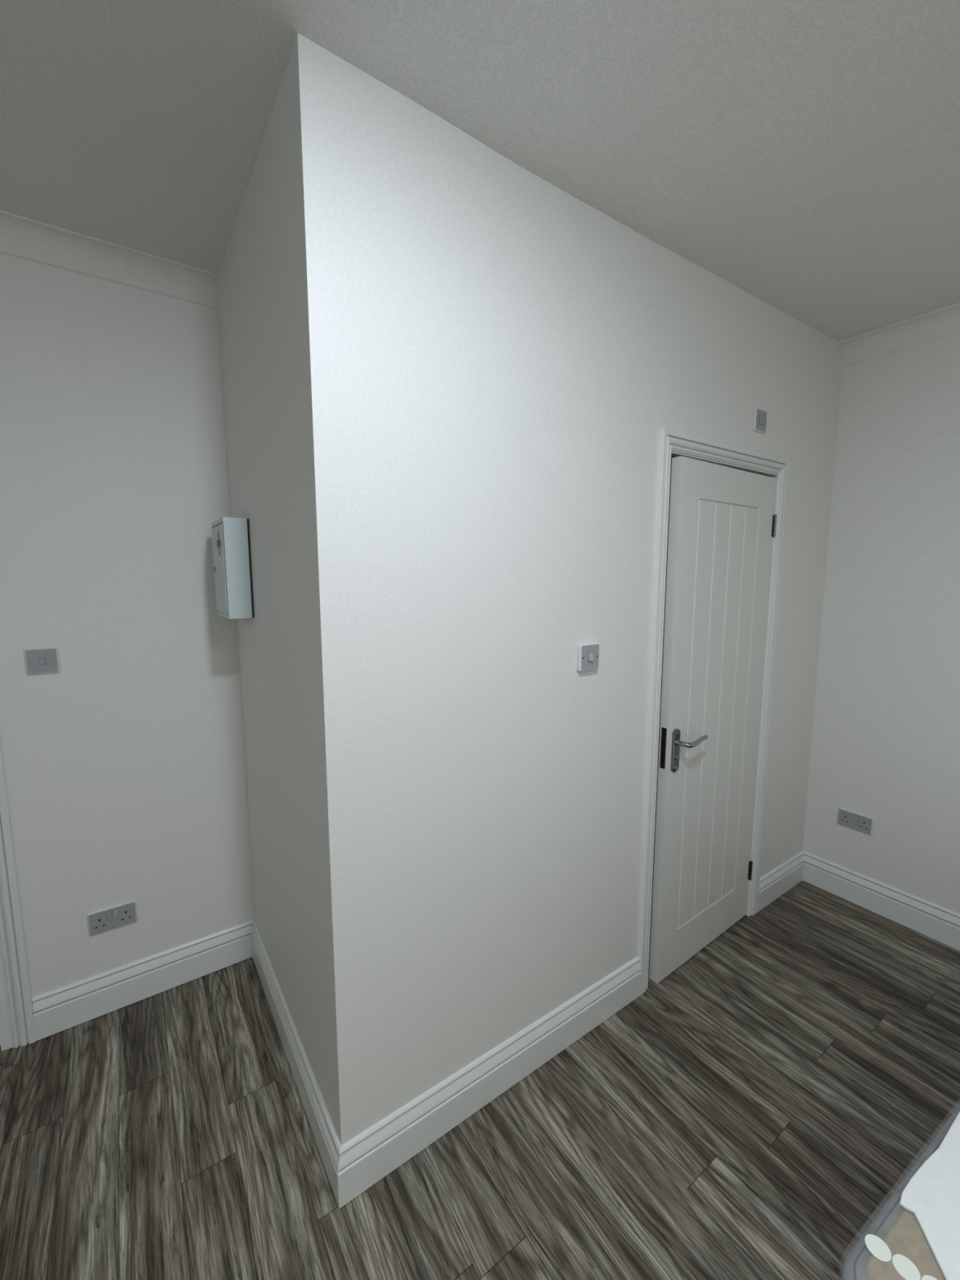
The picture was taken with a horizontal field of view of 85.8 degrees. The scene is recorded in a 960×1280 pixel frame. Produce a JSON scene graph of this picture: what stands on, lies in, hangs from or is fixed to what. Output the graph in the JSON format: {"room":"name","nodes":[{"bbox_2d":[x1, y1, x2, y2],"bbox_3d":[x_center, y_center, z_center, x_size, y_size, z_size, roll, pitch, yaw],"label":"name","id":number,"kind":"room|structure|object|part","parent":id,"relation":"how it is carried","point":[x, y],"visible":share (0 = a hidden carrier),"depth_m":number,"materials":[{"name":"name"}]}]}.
{"room":"bedroom","nodes":[
{"label":"bedroom","id":0,"kind":"room"},
{"bbox_2d":[0,252,253,1048],"bbox_3d":[-0.698,-0.019,2.246,4.274,2.645,0.100,-5,9,-34],"label":"wall","id":1,"kind":"structure","parent":0,"point":[124,765],"depth_m":1.79,"materials":[{"name":"paint"}]},
{"bbox_2d":[0,735,35,1050],"bbox_3d":[-1.933,0.374,1.425,0.924,2.071,0.118,-5,9,-34],"label":"door frame","id":2,"kind":"structure","parent":1,"relation":"in","point":[12,940],"depth_m":1.71,"materials":[{"name":"white paint"}]},
{"bbox_2d":[23,646,60,675],"bbox_3d":[-1.426,0.068,1.682,0.086,0.086,0.011,-5,9,-34],"label":"light switch","id":3,"kind":"object","parent":1,"relation":"attached to","point":[42,660],"visible":1,"depth_m":1.68,"materials":[{"name":"grey plastic"}]},
{"bbox_2d":[0,209,218,308],"bbox_3d":[-1.669,-1.184,1.321,1.800,0.115,0.070,-5,9,-34],"label":"trim","id":4,"kind":"structure","parent":1,"relation":"attached to","point":[22,237],"depth_m":1.65,"materials":[{"name":"paint"}]},
{"bbox_2d":[86,899,137,936],"bbox_3d":[-1.327,1.006,1.868,0.146,0.086,0.012,-5,9,-34],"label":"power socket","id":5,"kind":"object","parent":1,"relation":"attached to","point":[100,921],"visible":1,"depth_m":1.86,"materials":[{"name":"grey plastic"}]},
{"bbox_2d":[31,919,253,1040],"bbox_3d":[-1.232,1.271,1.964,0.708,0.152,0.018,-5,9,-34],"label":"baseboard","id":6,"kind":"structure","parent":1,"relation":"attached to","point":[56,1011],"depth_m":1.93,"materials":[{"name":"white paint"}]},
{"bbox_2d":[217,34,341,1144],"bbox_3d":[-0.608,0.060,1.615,0.100,2.645,1.050,-5,9,-34],"label":"wall","id":7,"kind":"structure","parent":0,"point":[263,305],"depth_m":1.39,"materials":[{"name":"paint"}]},
{"bbox_2d":[211,516,253,619],"bbox_3d":[-0.854,-0.243,1.772,0.084,0.325,0.250,-5,9,-34],"label":"upper cabinet","id":8,"kind":"object","parent":7,"relation":"attached to","point":[231,546],"visible":1,"depth_m":1.68,"materials":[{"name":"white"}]},
{"bbox_3d":[-0.884,-0.238,1.753,0.003,0.290,0.224,-5,9,-34],"label":"cabinet door","id":9,"kind":"part","parent":8,"relation":"part of","materials":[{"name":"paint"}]},
{"bbox_3d":[-0.822,-0.246,1.794,0.006,0.321,0.244,-5,9,-34],"label":"plate","id":10,"kind":"part","parent":8,"relation":"part of","materials":[{"name":"black"}]},
{"bbox_2d":[250,920,341,1207],"bbox_3d":[-0.650,1.300,1.730,0.018,0.152,1.068,-5,9,-34],"label":"baseboard","id":11,"kind":"structure","parent":7,"relation":"attached to","point":[325,1135],"depth_m":1.56,"materials":[{"name":"white paint"}]},
{"bbox_2d":[0,813,959,1279],"bbox_3d":[0.495,1.538,0.700,4.474,0.060,4.400,-5,9,-34],"label":"floor","id":12,"kind":"structure","parent":0,"point":[751,1113],"depth_m":1.46,"materials":[{"name":"laminate"}]},
{"bbox_3d":[1.666,1.361,0.798,1.840,0.266,1.210,-4,8,-31],"label":"divan","id":13,"kind":"object","parent":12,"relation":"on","visible":0},
{"bbox_2d":[840,1104,959,1279],"bbox_3d":[1.666,1.108,0.766,1.889,0.236,1.259,-4,8,-31],"label":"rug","id":14,"kind":"object","parent":13,"relation":"on","point":[895,1246],"visible":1,"depth_m":0.84,"materials":[{"name":"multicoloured fabric"}]},
{"bbox_2d":[899,1111,959,1279],"bbox_3d":[1.624,0.981,0.799,1.686,0.007,1.132,-4,8,-31],"label":"sheet","id":15,"kind":"object","parent":14,"relation":"on","point":[932,1193],"visible":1,"depth_m":0.89,"materials":[{"name":"white fabric"}]},
{"bbox_2d":[0,0,959,341],"bbox_3d":[0.493,-1.165,0.359,4.474,0.170,4.400,-5,9,-34],"label":"ceiling","id":16,"kind":"structure","parent":0,"point":[804,155],"depth_m":1.16,"materials":[{"name":"paint"}]},
{"bbox_2d":[297,32,842,1145],"bbox_3d":[0.639,0.024,1.895,2.474,2.645,0.100,-5,9,-34],"label":"wall","id":17,"kind":"structure","parent":0,"point":[499,361],"depth_m":1.40,"materials":[{"name":"paint"}]},
{"bbox_2d":[337,955,640,1208],"bbox_3d":[0.121,1.313,1.625,1.168,0.152,0.018,-5,9,-34],"label":"baseboard","id":18,"kind":"structure","parent":17,"relation":"attached to","point":[369,1157],"depth_m":1.52,"materials":[{"name":"white paint"}]},
{"bbox_2d":[576,642,599,671],"bbox_3d":[0.342,0.053,1.618,0.086,0.086,0.021,-5,9,-34],"label":"light switch","id":19,"kind":"object","parent":17,"relation":"attached to","point":[588,654],"visible":1,"depth_m":1.61,"materials":[{"name":"white plastic"}]},
{"bbox_2d":[638,427,789,995],"bbox_3d":[0.943,0.291,2.088,0.851,2.064,0.184,-5,9,-34],"label":"door","id":20,"kind":"structure","parent":17,"relation":"in","point":[727,508],"depth_m":2.02,"materials":[{"name":"white paint"}]},
{"bbox_3d":[0.675,0.398,1.900,0.002,0.154,0.020,-5,9,-36],"label":"latch plate","id":21,"kind":"part","parent":20,"relation":"part of","materials":[{"name":"black metal"}]},
{"bbox_3d":[0.725,0.409,1.910,0.042,0.164,0.010,-5,9,-36],"label":"handle","id":22,"kind":"part","parent":20,"relation":"part of","materials":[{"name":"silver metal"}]},
{"bbox_3d":[0.794,0.374,1.919,0.145,0.028,0.055,-5,9,-36],"label":"lever","id":23,"kind":"part","parent":20,"relation":"part of","materials":[{"name":"silver metal"}]},
{"bbox_2d":[753,408,767,434],"bbox_3d":[1.112,-0.867,2.044,0.086,0.086,0.011,-5,9,-34],"label":"light switch","id":24,"kind":"object","parent":17,"relation":"attached to","point":[760,415],"visible":1,"depth_m":2.04,"materials":[{"name":"white plastic"}]},
{"bbox_2d":[756,850,804,912],"bbox_3d":[1.497,1.193,2.567,0.472,0.152,0.018,-5,9,-34],"label":"baseboard","id":25,"kind":"structure","parent":17,"relation":"attached to","point":[789,873],"depth_m":2.55,"materials":[{"name":"white paint"}]},
{"bbox_2d":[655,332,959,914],"bbox_3d":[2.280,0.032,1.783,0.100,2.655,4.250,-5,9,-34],"label":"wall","id":26,"kind":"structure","parent":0,"point":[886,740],"depth_m":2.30,"materials":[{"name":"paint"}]},
{"bbox_2d":[836,807,874,835],"bbox_3d":[1.804,0.873,2.486,0.012,0.086,0.146,-5,9,-34],"label":"power socket","id":27,"kind":"object","parent":26,"relation":"attached to","point":[864,824],"visible":1,"depth_m":2.48,"materials":[{"name":"white plastic"}]},
{"bbox_2d":[802,850,959,951],"bbox_3d":[2.559,1.335,1.436,0.018,0.152,3.100,-5,9,-34],"label":"baseboard","id":28,"kind":"structure","parent":26,"relation":"attached to","point":[937,922],"depth_m":2.40,"materials":[{"name":"white paint"}]},
{"bbox_2d":[837,302,959,365],"bbox_3d":[2.536,-1.168,1.106,0.070,0.115,3.100,-5,9,-34],"label":"trim","id":29,"kind":"structure","parent":26,"relation":"attached to","point":[943,322],"depth_m":2.19,"materials":[{"name":"paint"}]}
]}

